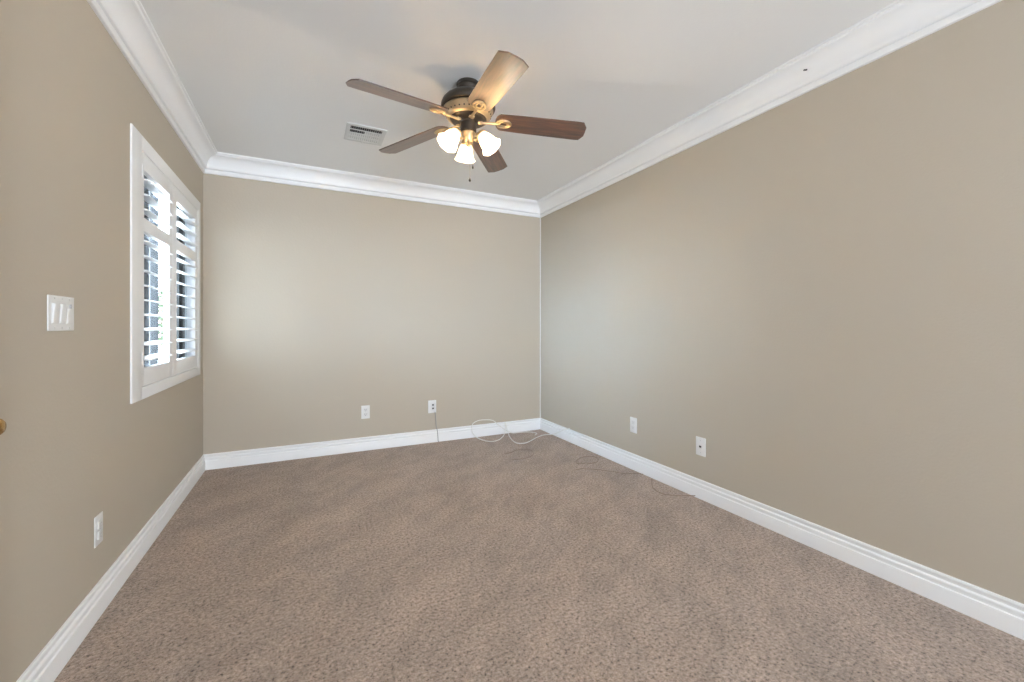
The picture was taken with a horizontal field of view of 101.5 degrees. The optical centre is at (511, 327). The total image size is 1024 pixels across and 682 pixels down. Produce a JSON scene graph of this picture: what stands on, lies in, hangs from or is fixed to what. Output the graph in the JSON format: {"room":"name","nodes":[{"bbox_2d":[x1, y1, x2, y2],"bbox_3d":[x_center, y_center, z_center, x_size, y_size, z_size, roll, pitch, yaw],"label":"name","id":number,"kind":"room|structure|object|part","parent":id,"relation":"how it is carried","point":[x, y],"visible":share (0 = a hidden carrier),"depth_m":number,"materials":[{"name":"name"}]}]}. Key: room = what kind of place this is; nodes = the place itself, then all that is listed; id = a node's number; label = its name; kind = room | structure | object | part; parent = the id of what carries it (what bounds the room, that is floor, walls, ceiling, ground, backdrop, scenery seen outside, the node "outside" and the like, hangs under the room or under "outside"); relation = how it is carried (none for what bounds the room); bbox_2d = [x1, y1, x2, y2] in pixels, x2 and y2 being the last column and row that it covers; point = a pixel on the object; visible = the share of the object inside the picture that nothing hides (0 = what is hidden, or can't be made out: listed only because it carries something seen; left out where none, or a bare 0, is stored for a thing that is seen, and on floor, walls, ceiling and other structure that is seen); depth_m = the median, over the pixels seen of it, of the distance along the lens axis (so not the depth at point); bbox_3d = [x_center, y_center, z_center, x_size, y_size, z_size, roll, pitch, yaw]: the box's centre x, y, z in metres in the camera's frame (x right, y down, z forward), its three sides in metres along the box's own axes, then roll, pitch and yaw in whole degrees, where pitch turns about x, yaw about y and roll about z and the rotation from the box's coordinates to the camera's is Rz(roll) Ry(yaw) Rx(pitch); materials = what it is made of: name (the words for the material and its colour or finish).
{"room":"empty bedroom","nodes":[
{"label":"empty bedroom","id":0,"kind":"room"},
{"bbox_2d":[0,0,202,681],"bbox_3d":[-0.720,-0.124,-0.292,0.075,2.484,7.948,0,0,-26],"label":"wall","id":1,"kind":"structure","parent":0,"point":[74,447],"depth_m":1.45,"materials":[{"name":"beige paint"}]},
{"bbox_2d":[0,419,6,434],"bbox_3d":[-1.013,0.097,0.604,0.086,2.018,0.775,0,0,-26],"label":"door knob","id":2,"kind":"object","parent":1,"relation":"in","point":[3,425],"depth_m":0.92,"materials":[{"name":"gold metal"}]},
{"bbox_2d":[47,295,73,330],"bbox_3d":[-1.495,-0.048,1.393,0.012,0.115,0.162,0,0,-26],"label":"light switch","id":3,"kind":"object","parent":1,"relation":"attached to","point":[60,309],"visible":1,"depth_m":1.38,"materials":[{"name":"white plastic"}]},
{"bbox_2d":[94,511,102,547],"bbox_3d":[-1.618,0.790,1.642,0.009,0.118,0.070,0,0,-26],"label":"power outlet","id":4,"kind":"object","parent":1,"relation":"attached to","point":[98,520],"visible":1,"depth_m":1.63,"materials":[{"name":"white plastic"}]},
{"bbox_2d":[97,519,102,528],"bbox_3d":[-1.617,0.769,1.643,0.004,0.029,0.034,0,0,-26],"label":"socket","id":5,"kind":"object","parent":4,"relation":"attached to","point":[99,521],"depth_m":1.64,"materials":[{"name":"white plastic"}]},
{"bbox_2d":[97,529,102,539],"bbox_3d":[-1.617,0.810,1.643,0.004,0.029,0.034,0,0,-26],"label":"socket","id":6,"kind":"object","parent":4,"relation":"attached to","point":[99,531],"depth_m":1.64,"materials":[{"name":"grey plastic"}]},
{"bbox_2d":[16,455,204,681],"bbox_3d":[-0.705,1.057,-0.218,0.017,0.122,7.828,0,0,-26],"label":"baseboard","id":7,"kind":"structure","parent":1,"relation":"attached to","point":[48,664],"depth_m":1.64,"materials":[{"name":"white paint"}]},
{"bbox_2d":[87,0,216,172],"bbox_3d":[-0.664,-1.291,-0.198,0.110,0.149,7.828,0,0,-26],"label":"trim","id":8,"kind":"structure","parent":1,"relation":"attached to","point":[127,22],"depth_m":2.09,"materials":[{"name":"white paint"}]},
{"bbox_2d":[142,175,193,386],"bbox_3d":[-2.118,-0.283,2.559,0.060,1.169,1.164,0,0,-26],"label":"window","id":9,"kind":"structure","parent":1,"relation":"in","point":[181,300],"depth_m":2.91,"materials":[{"name":"clear glass"}]},
{"bbox_2d":[130,123,199,403],"bbox_3d":[-2.079,-0.297,2.548,0.076,1.298,1.377,0,0,-26],"label":"plantation shutter","id":10,"kind":"object","parent":9,"relation":"attached to","point":[144,160],"visible":0.98,"depth_m":2.36,"materials":[{"name":"white paint"}]},
{"bbox_3d":[-1.945,-0.291,2.286,0.026,1.161,0.530,0,0,-26],"label":"panel","id":11,"kind":"part","parent":10,"relation":"part of","materials":[{"name":"white paint"}]},
{"bbox_3d":[-2.203,-0.291,2.814,0.026,1.161,0.639,0,0,-26],"label":"panel","id":12,"kind":"part","parent":10,"relation":"part of","materials":[{"name":"white paint"}]},
{"bbox_2d":[203,173,539,453],"bbox_3d":[-1.083,-0.124,4.020,3.299,2.484,0.120,0,0,-26],"label":"wall","id":13,"kind":"structure","parent":0,"point":[320,306],"depth_m":3.80,"materials":[{"name":"beige paint"}]},
{"bbox_2d":[361,405,369,418],"bbox_3d":[-1.338,0.769,3.824,0.074,0.120,0.009,0,0,-26],"label":"power outlet","id":14,"kind":"object","parent":13,"relation":"attached to","point":[365,410],"visible":1,"depth_m":3.82,"materials":[{"name":"white plastic"}]},
{"bbox_2d":[203,418,540,469],"bbox_3d":[-1.052,1.057,3.959,3.059,0.122,0.017,0,0,-26],"label":"baseboard","id":15,"kind":"structure","parent":13,"relation":"attached to","point":[315,449],"depth_m":3.78,"materials":[{"name":"white paint"}]},
{"bbox_2d":[205,152,539,217],"bbox_3d":[-1.032,-1.291,3.917,3.059,0.149,0.110,0,0,-26],"label":"trim","id":16,"kind":"structure","parent":13,"relation":"attached to","point":[222,164],"depth_m":3.77,"materials":[{"name":"white paint"}]},
{"bbox_2d":[428,400,435,412],"bbox_3d":[-0.780,0.770,4.095,0.080,0.124,0.011,0,0,-26],"label":"outlet","id":17,"kind":"object","parent":13,"relation":"attached to","point":[431,403],"visible":1,"depth_m":4.09,"materials":[{"name":"white plastic"}]},
{"bbox_2d":[540,218,540,417],"bbox_3d":[0.313,-0.113,4.628,0.013,2.206,0.013,0,0,31],"label":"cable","id":18,"kind":"object","parent":13,"relation":"attached to","point":[540,218],"visible":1,"depth_m":4.62,"materials":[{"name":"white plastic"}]},
{"bbox_2d":[140,0,896,199],"bbox_3d":[0.661,-1.441,0.450,3.299,0.150,8.068,0,0,-26],"label":"ceiling","id":19,"kind":"structure","parent":0,"point":[265,79],"depth_m":2.18,"materials":[{"name":"white paint"}]},
{"bbox_2d":[344,122,386,145],"bbox_3d":[-1.037,-1.355,2.953,0.260,0.022,0.271,0,0,-26],"label":"ceiling vent","id":20,"kind":"object","parent":19,"relation":"in","point":[353,132],"visible":1,"depth_m":2.94,"materials":[{"name":"white metal"}]},
{"bbox_2d":[346,50,585,181],"bbox_3d":[-0.234,-1.085,2.301,1.284,0.562,1.242,0,0,-26],"label":"ceiling fan","id":21,"kind":"object","parent":19,"relation":"hanging from","point":[469,106],"visible":1,"depth_m":2.29,"materials":[{"name":"brown wood"}]},
{"bbox_3d":[-0.552,-1.143,2.077,0.517,0.006,0.144,-5,16,-41],"label":"fan blade","id":22,"kind":"part","parent":21,"relation":"part of","materials":[{"name":"brown wood"}]},
{"bbox_3d":[-0.595,-1.143,2.554,0.517,0.006,0.144,-5,11,31],"label":"fan blade","id":23,"kind":"part","parent":21,"relation":"part of","materials":[{"name":"brown wood"}]},
{"bbox_3d":[-0.326,-1.034,2.272,0.124,0.101,0.124,0,-38,48],"label":"lamp shade","id":24,"kind":"part","parent":21,"relation":"part of","materials":[{"name":"white glass"}]},
{"bbox_3d":[-0.323,-1.038,2.274,0.052,0.069,0.052,0,-38,48],"label":"light bulb","id":25,"kind":"part","parent":21,"relation":"part of","materials":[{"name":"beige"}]},
{"bbox_3d":[-0.290,-1.068,2.298,0.084,0.054,0.059,0,0,-26],"label":"lamp arm","id":26,"kind":"part","parent":21,"relation":"part of","materials":[{"name":"gold metal"}]},
{"bbox_3d":[-0.271,-1.034,2.451,0.124,0.101,0.124,0,38,-14],"label":"lamp shade","id":27,"kind":"part","parent":21,"relation":"part of","materials":[{"name":"white glass"}]},
{"bbox_3d":[-0.183,-1.068,2.319,0.083,0.054,0.058,0,0,-6],"label":"lamp arm","id":28,"kind":"part","parent":21,"relation":"part of","materials":[{"name":"gold metal"}]},
{"bbox_3d":[-0.154,-1.143,2.743,0.144,0.007,0.517,-13,-7,12],"label":"fan blade","id":29,"kind":"part","parent":21,"relation":"part of","materials":[{"name":"brown wood"}]},
{"bbox_3d":[-0.141,-1.034,2.312,0.124,0.101,0.124,-39,-11,14],"label":"lamp shade","id":30,"kind":"part","parent":21,"relation":"part of","materials":[{"name":"white glass"}]},
{"bbox_3d":[-0.084,-1.143,1.970,0.144,0.006,0.517,14,-2,-23],"label":"fan blade","id":31,"kind":"part","parent":21,"relation":"part of","materials":[{"name":"brown wood"}]},
{"bbox_3d":[0.162,-1.143,2.382,0.517,0.006,0.144,4,-13,-5],"label":"fan blade","id":32,"kind":"part","parent":21,"relation":"part of","materials":[{"name":"brown wood"}]},
{"bbox_2d":[54,429,1023,681],"bbox_3d":[0.661,1.178,0.450,3.299,0.120,8.068,0,0,-26],"label":"floor","id":33,"kind":"structure","parent":0,"point":[459,560],"depth_m":1.78,"materials":[{"name":"beige carpet"}]},
{"bbox_2d":[505,449,533,459],"bbox_3d":[0.078,1.116,3.702,0.278,0.004,0.259,0,0,-26],"label":"loose wire","id":34,"kind":"object","parent":33,"relation":"on","point":[518,449],"visible":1,"depth_m":3.74,"materials":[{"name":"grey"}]},
{"bbox_2d":[471,419,569,443],"bbox_3d":[0.068,1.033,4.253,0.953,0.174,0.441,0,0,-8],"label":"coiled cable","id":35,"kind":"object","parent":33,"relation":"on","point":[483,419],"visible":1,"depth_m":4.29,"materials":[{"name":"white plastic"}]},
{"bbox_2d":[651,480,694,495],"bbox_3d":[1.058,1.112,2.901,0.167,0.013,0.378,0,0,-26],"label":"loose wire","id":36,"kind":"object","parent":33,"relation":"on","point":[651,480],"visible":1,"depth_m":2.79,"materials":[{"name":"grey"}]},
{"bbox_2d":[541,0,1023,603],"bbox_3d":[2.116,-0.124,1.093,0.120,2.484,7.948,0,0,-26],"label":"wall","id":37,"kind":"structure","parent":0,"point":[824,289],"depth_m":2.04,"materials":[{"name":"beige paint"}]},
{"bbox_2d":[630,417,636,433],"bbox_3d":[0.960,0.769,3.313,0.009,0.120,0.074,0,0,-26],"label":"power outlet","id":38,"kind":"object","parent":37,"relation":"attached to","point":[633,421],"visible":1,"depth_m":3.31,"materials":[{"name":"white plastic"}]},
{"bbox_2d":[696,436,705,456],"bbox_3d":[1.237,0.778,2.745,0.010,0.120,0.074,0,0,-26],"label":"phone jack","id":39,"kind":"object","parent":37,"relation":"attached to","point":[700,442],"visible":1,"depth_m":2.74,"materials":[{"name":"white plastic"}]},
{"bbox_2d":[537,0,1001,217],"bbox_3d":[1.986,-1.291,1.097,0.110,0.149,7.828,0,0,-26],"label":"trim","id":40,"kind":"structure","parent":37,"relation":"attached to","point":[902,23],"depth_m":2.19,"materials":[{"name":"white paint"}]},
{"bbox_2d":[540,418,1023,639],"bbox_3d":[2.028,1.057,1.117,0.017,0.122,7.828,0,0,-26],"label":"baseboard","id":41,"kind":"structure","parent":37,"relation":"attached to","point":[1005,614],"depth_m":2.02,"materials":[{"name":"white paint"}]},
{"label":"outside","id":42,"kind":"structure","parent":0,"visible":0},
{"bbox_3d":[-24.518,4.243,3.606,39.102,0.150,52.000,0,0,-26],"label":"ground","id":43,"kind":"structure","parent":42,"visible":0},
{"bbox_2d":[149,180,163,364],"bbox_3d":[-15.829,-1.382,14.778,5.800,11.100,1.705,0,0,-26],"label":"neighbouring house","id":44,"kind":"structure","parent":43,"relation":"on","point":[153,267],"depth_m":15.84,"materials":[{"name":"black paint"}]},
{"bbox_2d":[158,291,163,362],"bbox_3d":[-13.983,1.335,16.705,0.455,5.673,0.464,0,0,9],"label":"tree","id":45,"kind":"object","parent":43,"relation":"on","point":[160,293],"visible":0.46,"depth_m":16.66,"materials":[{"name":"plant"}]}
]}

